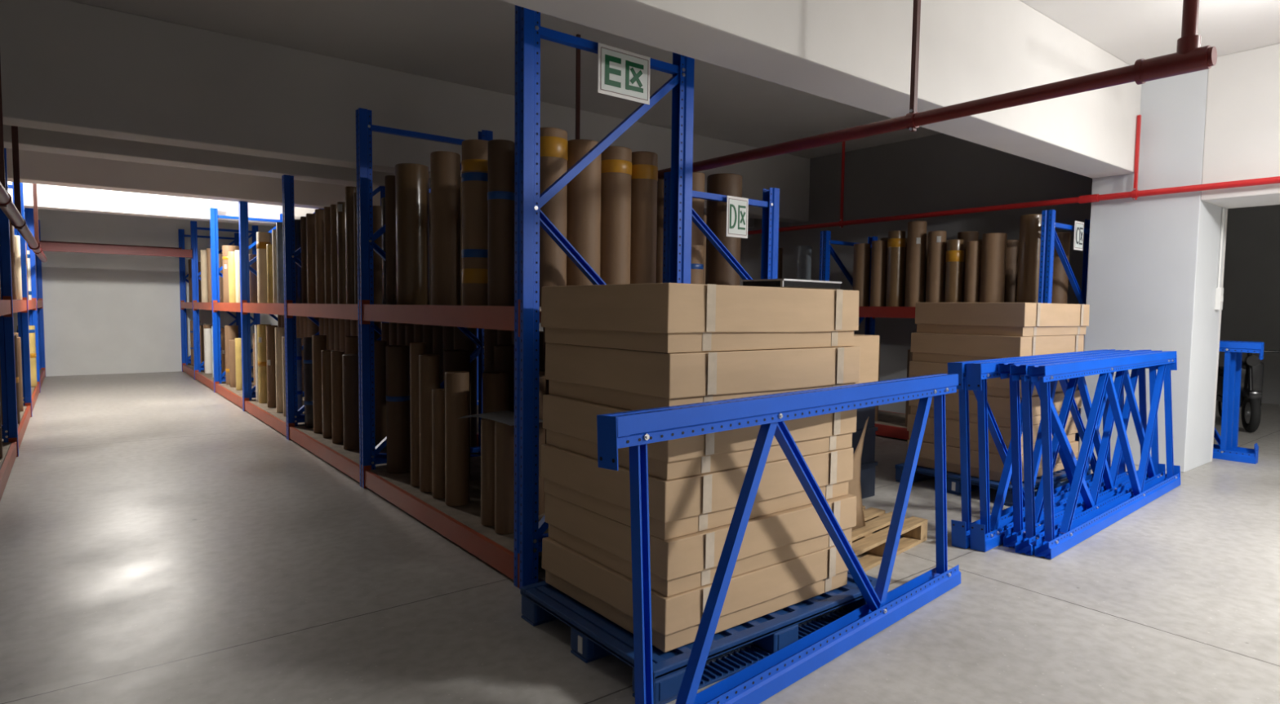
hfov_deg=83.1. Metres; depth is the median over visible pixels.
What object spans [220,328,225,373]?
cardboard tube
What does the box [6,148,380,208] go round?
ceiling beam
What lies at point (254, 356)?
cardboard tube
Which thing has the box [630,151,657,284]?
cardboard tube
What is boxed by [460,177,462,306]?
cardboard tube
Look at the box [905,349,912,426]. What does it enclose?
cardboard tube
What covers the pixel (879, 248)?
cardboard tube
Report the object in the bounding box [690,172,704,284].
cardboard tube
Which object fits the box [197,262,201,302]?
cardboard tube
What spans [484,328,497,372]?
cardboard tube
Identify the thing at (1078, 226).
sign
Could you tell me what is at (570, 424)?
carton
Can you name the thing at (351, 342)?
cardboard tube
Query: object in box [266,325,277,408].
cardboard tube
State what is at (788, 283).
flat tray
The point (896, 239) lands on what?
cardboard tube
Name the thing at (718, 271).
cardboard tube
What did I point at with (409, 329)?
cardboard tube
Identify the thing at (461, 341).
cardboard tube
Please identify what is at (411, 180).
cardboard tube
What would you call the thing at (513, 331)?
cardboard tube
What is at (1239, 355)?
frame
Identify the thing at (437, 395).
cardboard tube
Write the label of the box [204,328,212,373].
cardboard tube
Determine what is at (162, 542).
floor
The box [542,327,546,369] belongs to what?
cardboard tube
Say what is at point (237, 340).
cardboard tube
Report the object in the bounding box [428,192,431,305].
cardboard tube
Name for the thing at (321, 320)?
cardboard tube
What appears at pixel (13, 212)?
pipe
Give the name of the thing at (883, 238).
cardboard tube
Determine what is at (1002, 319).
carton
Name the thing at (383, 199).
cardboard tube
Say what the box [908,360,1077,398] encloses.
carton
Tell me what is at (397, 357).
cardboard tube
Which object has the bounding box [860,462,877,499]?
plastic crate
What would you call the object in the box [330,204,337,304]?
cardboard tube
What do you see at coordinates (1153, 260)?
pillar
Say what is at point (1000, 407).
carton
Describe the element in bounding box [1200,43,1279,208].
wall
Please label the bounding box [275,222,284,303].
cardboard tube
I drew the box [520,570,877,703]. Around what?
pallet
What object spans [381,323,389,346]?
cardboard tube
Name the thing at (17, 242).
cardboard tube
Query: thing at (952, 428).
carton
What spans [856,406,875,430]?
plastic crate
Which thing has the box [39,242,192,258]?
tie beam
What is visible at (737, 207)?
sign
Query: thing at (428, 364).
cardboard tube
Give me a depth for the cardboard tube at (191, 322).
15.32 m
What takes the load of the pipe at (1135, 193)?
hanging from the ceiling
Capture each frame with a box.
[596,373,960,703]
[947,349,1115,549]
[965,350,1129,552]
[998,350,1151,548]
[1009,351,1165,555]
[1028,351,1180,559]
[1212,341,1264,464]
[1213,340,1259,451]
[1213,341,1263,453]
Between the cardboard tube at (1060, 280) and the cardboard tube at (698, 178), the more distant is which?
the cardboard tube at (1060, 280)
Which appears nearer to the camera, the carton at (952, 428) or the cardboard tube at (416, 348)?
the cardboard tube at (416, 348)
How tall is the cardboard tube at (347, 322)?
1.200 m
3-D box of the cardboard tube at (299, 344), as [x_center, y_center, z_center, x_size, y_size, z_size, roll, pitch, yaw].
[-3.976,0.312,8.363,0.123,0.950,0.122,-1,4,-19]
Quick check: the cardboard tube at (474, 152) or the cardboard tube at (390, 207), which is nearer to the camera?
the cardboard tube at (474, 152)
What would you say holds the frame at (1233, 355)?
on the floor
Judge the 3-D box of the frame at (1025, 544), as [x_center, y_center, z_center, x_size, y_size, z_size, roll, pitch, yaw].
[3.485,0.621,5.456,2.986,1.182,0.178,-2,5,-41]
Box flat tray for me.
[741,279,841,289]
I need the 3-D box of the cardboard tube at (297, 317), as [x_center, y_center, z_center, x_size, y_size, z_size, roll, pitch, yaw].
[-5.285,-0.002,11.332,0.209,1.182,0.205,-2,4,-38]
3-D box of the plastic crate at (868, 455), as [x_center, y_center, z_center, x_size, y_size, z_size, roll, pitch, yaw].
[1.583,0.743,5.840,0.524,0.280,0.424,-2,5,-39]
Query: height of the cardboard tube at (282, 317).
1.141 m
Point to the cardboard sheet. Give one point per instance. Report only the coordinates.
(854, 486)
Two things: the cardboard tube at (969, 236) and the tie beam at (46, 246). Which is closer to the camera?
the cardboard tube at (969, 236)
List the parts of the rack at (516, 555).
foot plate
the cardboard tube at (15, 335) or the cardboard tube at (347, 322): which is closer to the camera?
the cardboard tube at (15, 335)
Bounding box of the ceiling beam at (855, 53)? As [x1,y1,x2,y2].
[500,0,1141,177]
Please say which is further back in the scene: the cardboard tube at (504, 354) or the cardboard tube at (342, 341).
the cardboard tube at (342, 341)
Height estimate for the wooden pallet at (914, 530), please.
0.138 m
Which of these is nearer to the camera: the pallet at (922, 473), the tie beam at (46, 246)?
the pallet at (922, 473)
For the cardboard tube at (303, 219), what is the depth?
7.75 m
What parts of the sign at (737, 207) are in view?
panel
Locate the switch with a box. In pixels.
[1214,288,1223,310]
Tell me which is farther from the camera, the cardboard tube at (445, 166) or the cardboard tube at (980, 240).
the cardboard tube at (980, 240)
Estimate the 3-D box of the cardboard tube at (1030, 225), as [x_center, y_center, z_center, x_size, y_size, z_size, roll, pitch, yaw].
[4.009,-0.924,7.393,0.247,0.940,0.247,-2,4,-38]
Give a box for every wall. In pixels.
[12,208,277,376]
[539,133,1092,413]
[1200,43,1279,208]
[1216,204,1279,404]
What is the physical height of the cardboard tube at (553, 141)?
0.990 m
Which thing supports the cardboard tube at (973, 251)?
on the rack at (890, 424)
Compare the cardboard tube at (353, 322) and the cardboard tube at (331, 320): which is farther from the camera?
the cardboard tube at (331, 320)
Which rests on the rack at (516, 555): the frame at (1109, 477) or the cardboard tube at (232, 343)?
the cardboard tube at (232, 343)
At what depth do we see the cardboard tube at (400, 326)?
7.69 m
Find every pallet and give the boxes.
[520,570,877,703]
[851,506,927,572]
[894,462,1091,506]
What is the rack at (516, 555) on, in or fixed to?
on the floor
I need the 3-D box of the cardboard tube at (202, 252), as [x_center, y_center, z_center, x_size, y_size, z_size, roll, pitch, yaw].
[-8.348,-1.454,13.845,0.120,1.000,0.121,-2,4,-38]
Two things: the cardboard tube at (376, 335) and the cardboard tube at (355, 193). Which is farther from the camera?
the cardboard tube at (376, 335)
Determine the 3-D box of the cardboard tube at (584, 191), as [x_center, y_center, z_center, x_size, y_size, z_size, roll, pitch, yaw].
[-0.339,-0.747,4.266,0.216,0.960,0.211,-2,4,-38]
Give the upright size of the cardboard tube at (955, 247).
0.740 m
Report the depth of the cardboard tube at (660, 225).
5.33 m
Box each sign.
[597,42,650,104]
[725,195,748,238]
[1073,221,1084,250]
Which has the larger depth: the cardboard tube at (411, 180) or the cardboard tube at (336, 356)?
the cardboard tube at (336, 356)
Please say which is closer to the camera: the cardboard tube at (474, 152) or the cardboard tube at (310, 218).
the cardboard tube at (474, 152)
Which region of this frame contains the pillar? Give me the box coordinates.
[1078,69,1226,472]
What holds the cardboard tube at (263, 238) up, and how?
on the rack at (516, 555)
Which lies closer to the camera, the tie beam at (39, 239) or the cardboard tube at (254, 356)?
the cardboard tube at (254, 356)
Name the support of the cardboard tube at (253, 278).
on the rack at (516, 555)
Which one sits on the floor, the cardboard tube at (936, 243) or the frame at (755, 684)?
the frame at (755, 684)
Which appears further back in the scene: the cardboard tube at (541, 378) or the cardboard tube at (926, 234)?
the cardboard tube at (926, 234)
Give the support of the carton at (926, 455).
on the pallet at (922, 473)
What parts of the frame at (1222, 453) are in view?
foot plate, foot plate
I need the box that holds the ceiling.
[68,0,1279,159]
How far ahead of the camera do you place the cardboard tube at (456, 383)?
4.84 m
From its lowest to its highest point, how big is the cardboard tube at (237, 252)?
0.790 m
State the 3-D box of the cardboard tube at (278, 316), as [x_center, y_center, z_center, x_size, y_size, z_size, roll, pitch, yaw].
[-6.040,-0.067,12.293,0.206,1.174,0.209,-2,4,-38]
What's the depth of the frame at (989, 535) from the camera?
4.61 m
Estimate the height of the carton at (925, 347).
0.246 m
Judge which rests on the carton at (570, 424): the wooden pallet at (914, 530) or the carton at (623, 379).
the carton at (623, 379)
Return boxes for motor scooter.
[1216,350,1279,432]
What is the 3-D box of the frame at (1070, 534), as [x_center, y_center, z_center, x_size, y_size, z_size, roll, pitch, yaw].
[3.570,0.626,5.396,2.986,1.182,0.182,-2,5,-41]
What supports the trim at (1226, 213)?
attached to the wall at (1251, 310)
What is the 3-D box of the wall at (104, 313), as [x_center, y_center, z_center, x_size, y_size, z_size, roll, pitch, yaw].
[-8.777,-1.551,16.560,11.900,3.850,0.200,-2,4,-38]
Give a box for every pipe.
[0,59,47,262]
[575,0,1217,178]
[747,115,1279,235]
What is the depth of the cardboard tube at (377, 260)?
6.62 m
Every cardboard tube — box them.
[0,364,3,426]
[0,399,2,458]
[8,219,17,299]
[13,235,22,299]
[13,334,20,424]
[17,325,37,386]
[17,337,23,412]
[25,242,28,300]
[26,250,31,300]
[187,259,198,302]
[190,320,200,365]
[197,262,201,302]
[199,325,204,365]
[200,249,208,302]
[203,324,212,372]
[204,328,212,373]
[206,248,212,302]
[211,326,213,377]
[218,253,223,302]
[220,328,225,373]
[222,245,239,302]
[224,325,238,384]
[227,251,235,302]
[228,340,235,387]
[235,250,240,302]
[235,337,242,390]
[248,254,257,302]
[253,333,255,391]
[254,324,258,401]
[256,231,271,303]
[257,324,271,403]
[266,244,273,303]
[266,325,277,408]
[271,229,277,303]
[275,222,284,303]
[275,327,284,413]
[277,315,284,327]
[280,315,284,327]
[281,337,285,416]
[294,219,302,303]
[296,315,299,337]
[296,337,302,414]
[298,316,306,391]
[300,216,307,303]
[302,317,307,337]
[302,337,313,427]
[306,213,315,303]
[306,317,321,337]
[311,335,326,433]
[315,208,324,303]
[319,318,324,335]
[321,350,333,438]
[324,206,332,304]
[324,318,328,350]
[328,318,333,350]
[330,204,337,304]
[330,351,344,443]
[333,318,339,351]
[337,201,346,304]
[338,319,345,354]
[342,354,359,450]
[344,319,351,339]
[345,186,356,304]
[345,336,358,354]
[350,320,357,336]
[353,191,357,304]
[356,320,358,336]
[373,205,382,304]
[373,321,381,340]
[373,340,386,446]
[381,197,386,304]
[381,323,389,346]
[385,175,396,305]
[385,345,410,474]
[389,322,396,345]
[395,163,429,305]
[396,323,413,345]
[404,324,413,392]
[409,342,426,487]
[418,354,439,493]
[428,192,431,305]
[430,151,461,306]
[431,388,444,498]
[443,326,453,380]
[444,349,470,476]
[444,371,469,506]
[453,326,476,447]
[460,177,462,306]
[461,139,488,306]
[480,418,495,526]
[482,371,510,413]
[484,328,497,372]
[487,139,515,306]
[493,344,514,412]
[494,421,514,534]
[511,330,514,345]
[538,369,549,444]
[538,374,545,515]
[539,127,567,306]
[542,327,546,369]
[566,139,601,285]
[600,146,631,284]
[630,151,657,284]
[655,178,663,283]
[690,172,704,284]
[702,214,706,284]
[705,173,742,285]
[777,248,782,279]
[795,245,812,279]
[852,243,871,306]
[869,240,887,306]
[875,343,880,421]
[880,237,888,294]
[885,231,906,306]
[902,238,906,306]
[905,221,927,306]
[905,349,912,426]
[924,234,928,302]
[925,231,946,302]
[944,239,964,302]
[957,231,978,302]
[964,240,981,302]
[978,239,982,302]
[979,232,1007,302]
[1004,240,1018,302]
[1016,213,1041,302]
[1051,232,1070,303]
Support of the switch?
attached to the conduit
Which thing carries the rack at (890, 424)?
on the floor
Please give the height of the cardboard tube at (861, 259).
0.770 m
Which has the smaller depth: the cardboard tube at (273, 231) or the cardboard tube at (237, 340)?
the cardboard tube at (273, 231)
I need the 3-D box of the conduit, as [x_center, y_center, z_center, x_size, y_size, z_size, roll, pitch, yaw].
[5.750,-0.917,7.137,0.090,1.000,0.052,-2,4,-38]
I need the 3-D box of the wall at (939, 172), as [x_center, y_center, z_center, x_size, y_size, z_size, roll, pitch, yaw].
[0.624,-1.280,14.065,0.200,3.850,15.350,-2,4,-38]
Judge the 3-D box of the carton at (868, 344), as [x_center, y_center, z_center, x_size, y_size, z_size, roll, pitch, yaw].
[1.606,0.092,5.776,0.420,0.460,0.420,-2,5,-40]
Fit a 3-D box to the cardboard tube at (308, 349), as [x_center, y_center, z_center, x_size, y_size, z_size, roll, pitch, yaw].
[-3.582,0.330,7.909,0.182,0.980,0.183,-2,4,-38]
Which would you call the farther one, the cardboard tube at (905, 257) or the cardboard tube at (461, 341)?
the cardboard tube at (905, 257)
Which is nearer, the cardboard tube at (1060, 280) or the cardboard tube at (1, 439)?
the cardboard tube at (1, 439)
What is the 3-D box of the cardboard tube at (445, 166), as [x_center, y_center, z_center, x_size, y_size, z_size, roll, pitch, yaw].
[-1.332,-0.836,4.955,0.198,1.030,0.200,-2,4,-38]
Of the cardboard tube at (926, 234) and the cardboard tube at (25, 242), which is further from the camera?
the cardboard tube at (25, 242)
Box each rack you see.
[0,147,45,501]
[177,4,694,590]
[476,171,779,446]
[818,209,1090,449]
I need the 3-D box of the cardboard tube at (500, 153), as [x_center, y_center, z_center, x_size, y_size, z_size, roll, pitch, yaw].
[-0.819,-0.753,4.271,0.162,0.960,0.163,-2,4,-38]
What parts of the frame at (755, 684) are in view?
foot plate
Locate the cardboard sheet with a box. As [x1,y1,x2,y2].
[848,417,868,531]
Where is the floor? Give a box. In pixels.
[0,371,1279,703]
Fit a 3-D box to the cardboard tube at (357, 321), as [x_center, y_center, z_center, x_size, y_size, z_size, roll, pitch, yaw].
[-3.378,0.188,8.907,0.209,1.147,0.206,-2,4,-38]
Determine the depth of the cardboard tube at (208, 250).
13.15 m
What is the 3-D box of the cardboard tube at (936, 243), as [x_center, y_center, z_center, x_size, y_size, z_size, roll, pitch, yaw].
[3.346,-0.935,8.171,0.194,0.850,0.193,-2,4,-38]
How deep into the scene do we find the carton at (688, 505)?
3.11 m
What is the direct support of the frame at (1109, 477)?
on the floor
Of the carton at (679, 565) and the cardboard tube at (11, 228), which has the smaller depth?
the carton at (679, 565)
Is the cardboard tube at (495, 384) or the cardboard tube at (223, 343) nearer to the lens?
the cardboard tube at (495, 384)
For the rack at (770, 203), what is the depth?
5.58 m
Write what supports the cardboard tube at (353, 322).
on the rack at (516, 555)
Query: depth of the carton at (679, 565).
3.12 m
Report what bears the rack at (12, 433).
on the floor
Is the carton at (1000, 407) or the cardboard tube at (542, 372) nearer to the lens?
the cardboard tube at (542, 372)
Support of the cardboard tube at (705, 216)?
on the rack at (770, 203)
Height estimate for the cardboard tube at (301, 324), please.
1.190 m
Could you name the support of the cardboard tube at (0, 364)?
on the rack at (12, 433)
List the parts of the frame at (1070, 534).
foot plate, foot plate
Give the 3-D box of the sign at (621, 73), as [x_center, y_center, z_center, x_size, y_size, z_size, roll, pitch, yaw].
[-0.089,-1.545,4.024,0.360,0.265,0.025,-2,4,-38]
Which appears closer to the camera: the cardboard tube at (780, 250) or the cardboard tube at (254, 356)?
the cardboard tube at (780, 250)
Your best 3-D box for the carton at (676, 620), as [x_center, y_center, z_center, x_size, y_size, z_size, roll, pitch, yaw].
[0.282,1.027,3.533,1.204,0.221,0.939,-2,4,-38]
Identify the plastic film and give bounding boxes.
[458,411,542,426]
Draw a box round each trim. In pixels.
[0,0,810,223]
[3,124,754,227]
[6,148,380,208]
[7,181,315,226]
[1210,208,1227,462]
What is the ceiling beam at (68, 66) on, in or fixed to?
attached to the wall at (939, 172)
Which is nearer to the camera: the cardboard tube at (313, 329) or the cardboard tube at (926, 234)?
the cardboard tube at (926, 234)
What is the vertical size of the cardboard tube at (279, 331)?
1.050 m
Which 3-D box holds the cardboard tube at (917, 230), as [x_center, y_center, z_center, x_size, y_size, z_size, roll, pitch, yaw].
[3.197,-1.014,8.370,0.206,0.980,0.209,-2,4,-38]
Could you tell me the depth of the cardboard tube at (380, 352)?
6.88 m
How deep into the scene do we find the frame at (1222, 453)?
7.43 m
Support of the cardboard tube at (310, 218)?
on the rack at (516, 555)
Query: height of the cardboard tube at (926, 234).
0.850 m
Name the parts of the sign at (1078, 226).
panel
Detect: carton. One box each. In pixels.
[540,444,853,540]
[541,283,858,353]
[542,394,857,480]
[542,537,852,653]
[544,493,856,597]
[545,342,860,410]
[853,334,879,384]
[906,414,1078,454]
[906,440,1078,484]
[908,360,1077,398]
[908,390,1081,427]
[910,333,1084,363]
[915,302,1089,337]
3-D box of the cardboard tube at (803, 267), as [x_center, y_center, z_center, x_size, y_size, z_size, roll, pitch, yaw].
[2.191,-1.017,9.678,0.196,0.800,0.199,-2,4,-38]
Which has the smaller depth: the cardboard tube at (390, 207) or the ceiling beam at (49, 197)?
the cardboard tube at (390, 207)
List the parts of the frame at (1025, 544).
foot plate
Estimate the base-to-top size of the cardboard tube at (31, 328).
0.950 m
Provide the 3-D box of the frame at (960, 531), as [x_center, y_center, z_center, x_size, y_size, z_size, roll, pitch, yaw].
[3.138,0.610,5.566,2.986,1.181,0.170,-2,5,-41]
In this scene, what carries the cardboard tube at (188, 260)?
on the rack at (516, 555)
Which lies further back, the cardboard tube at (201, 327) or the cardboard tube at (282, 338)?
the cardboard tube at (201, 327)
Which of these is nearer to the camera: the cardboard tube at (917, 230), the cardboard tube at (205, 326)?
the cardboard tube at (917, 230)
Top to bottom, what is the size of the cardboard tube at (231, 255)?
0.800 m
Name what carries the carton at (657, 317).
on the carton at (623, 379)
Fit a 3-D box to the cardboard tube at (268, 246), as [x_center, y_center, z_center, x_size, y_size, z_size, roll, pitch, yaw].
[-4.666,-0.992,9.176,0.129,0.740,0.128,-2,4,-38]
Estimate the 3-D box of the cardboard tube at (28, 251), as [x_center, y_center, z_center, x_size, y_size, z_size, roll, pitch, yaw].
[-9.706,-1.215,11.419,0.119,0.780,0.119,-2,4,-38]
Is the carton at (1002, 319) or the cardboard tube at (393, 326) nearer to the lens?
the carton at (1002, 319)
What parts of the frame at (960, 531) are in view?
foot plate, foot plate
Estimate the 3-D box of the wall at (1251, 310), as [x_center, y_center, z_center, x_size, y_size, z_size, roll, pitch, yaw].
[9.049,-0.870,9.092,6.900,3.850,13.200,-2,4,-38]
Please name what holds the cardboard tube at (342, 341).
on the rack at (516, 555)
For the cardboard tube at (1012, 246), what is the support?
on the rack at (890, 424)
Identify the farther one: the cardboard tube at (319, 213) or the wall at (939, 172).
the wall at (939, 172)
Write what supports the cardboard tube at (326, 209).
on the rack at (516, 555)
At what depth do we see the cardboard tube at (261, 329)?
9.70 m
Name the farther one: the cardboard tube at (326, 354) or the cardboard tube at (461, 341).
the cardboard tube at (326, 354)
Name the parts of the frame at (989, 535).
foot plate, foot plate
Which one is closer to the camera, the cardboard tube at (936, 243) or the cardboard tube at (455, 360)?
the cardboard tube at (455, 360)
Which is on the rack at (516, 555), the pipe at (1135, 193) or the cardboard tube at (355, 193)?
the cardboard tube at (355, 193)
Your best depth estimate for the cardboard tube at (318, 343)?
7.50 m
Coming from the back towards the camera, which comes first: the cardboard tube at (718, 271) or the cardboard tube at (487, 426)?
the cardboard tube at (718, 271)
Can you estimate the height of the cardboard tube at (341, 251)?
0.940 m
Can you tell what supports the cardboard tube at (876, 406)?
on the rack at (890, 424)
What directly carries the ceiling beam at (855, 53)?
attached to the ceiling
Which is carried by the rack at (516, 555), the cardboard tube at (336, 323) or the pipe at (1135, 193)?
the cardboard tube at (336, 323)
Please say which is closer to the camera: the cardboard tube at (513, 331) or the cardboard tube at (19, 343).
the cardboard tube at (513, 331)
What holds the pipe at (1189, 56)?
hanging from the ceiling
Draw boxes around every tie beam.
[39,239,181,248]
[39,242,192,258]
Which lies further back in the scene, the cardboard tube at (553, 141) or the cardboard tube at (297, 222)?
the cardboard tube at (297, 222)
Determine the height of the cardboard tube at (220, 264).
0.850 m
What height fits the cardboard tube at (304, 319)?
1.141 m
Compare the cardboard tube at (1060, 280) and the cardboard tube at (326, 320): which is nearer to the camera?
the cardboard tube at (1060, 280)
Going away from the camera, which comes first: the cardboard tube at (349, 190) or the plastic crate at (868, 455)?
the plastic crate at (868, 455)
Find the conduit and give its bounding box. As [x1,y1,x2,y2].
[1214,208,1224,310]
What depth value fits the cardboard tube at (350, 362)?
6.66 m
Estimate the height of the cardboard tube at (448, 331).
1.174 m
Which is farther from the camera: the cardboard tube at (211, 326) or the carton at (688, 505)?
the cardboard tube at (211, 326)
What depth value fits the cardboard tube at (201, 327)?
14.72 m
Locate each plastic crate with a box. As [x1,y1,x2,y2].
[851,426,877,464]
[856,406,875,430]
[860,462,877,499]
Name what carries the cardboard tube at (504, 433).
on the rack at (516, 555)
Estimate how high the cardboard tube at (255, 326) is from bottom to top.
1.050 m
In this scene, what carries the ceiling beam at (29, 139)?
attached to the wall at (939, 172)
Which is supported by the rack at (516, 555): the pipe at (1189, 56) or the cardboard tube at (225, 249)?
the cardboard tube at (225, 249)
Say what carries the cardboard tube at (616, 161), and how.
on the rack at (516, 555)
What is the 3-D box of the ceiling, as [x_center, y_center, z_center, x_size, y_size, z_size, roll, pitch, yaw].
[1.060,-3.026,9.537,18.400,0.200,24.000,-2,4,-38]
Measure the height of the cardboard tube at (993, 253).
0.780 m
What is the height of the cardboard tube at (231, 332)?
0.970 m

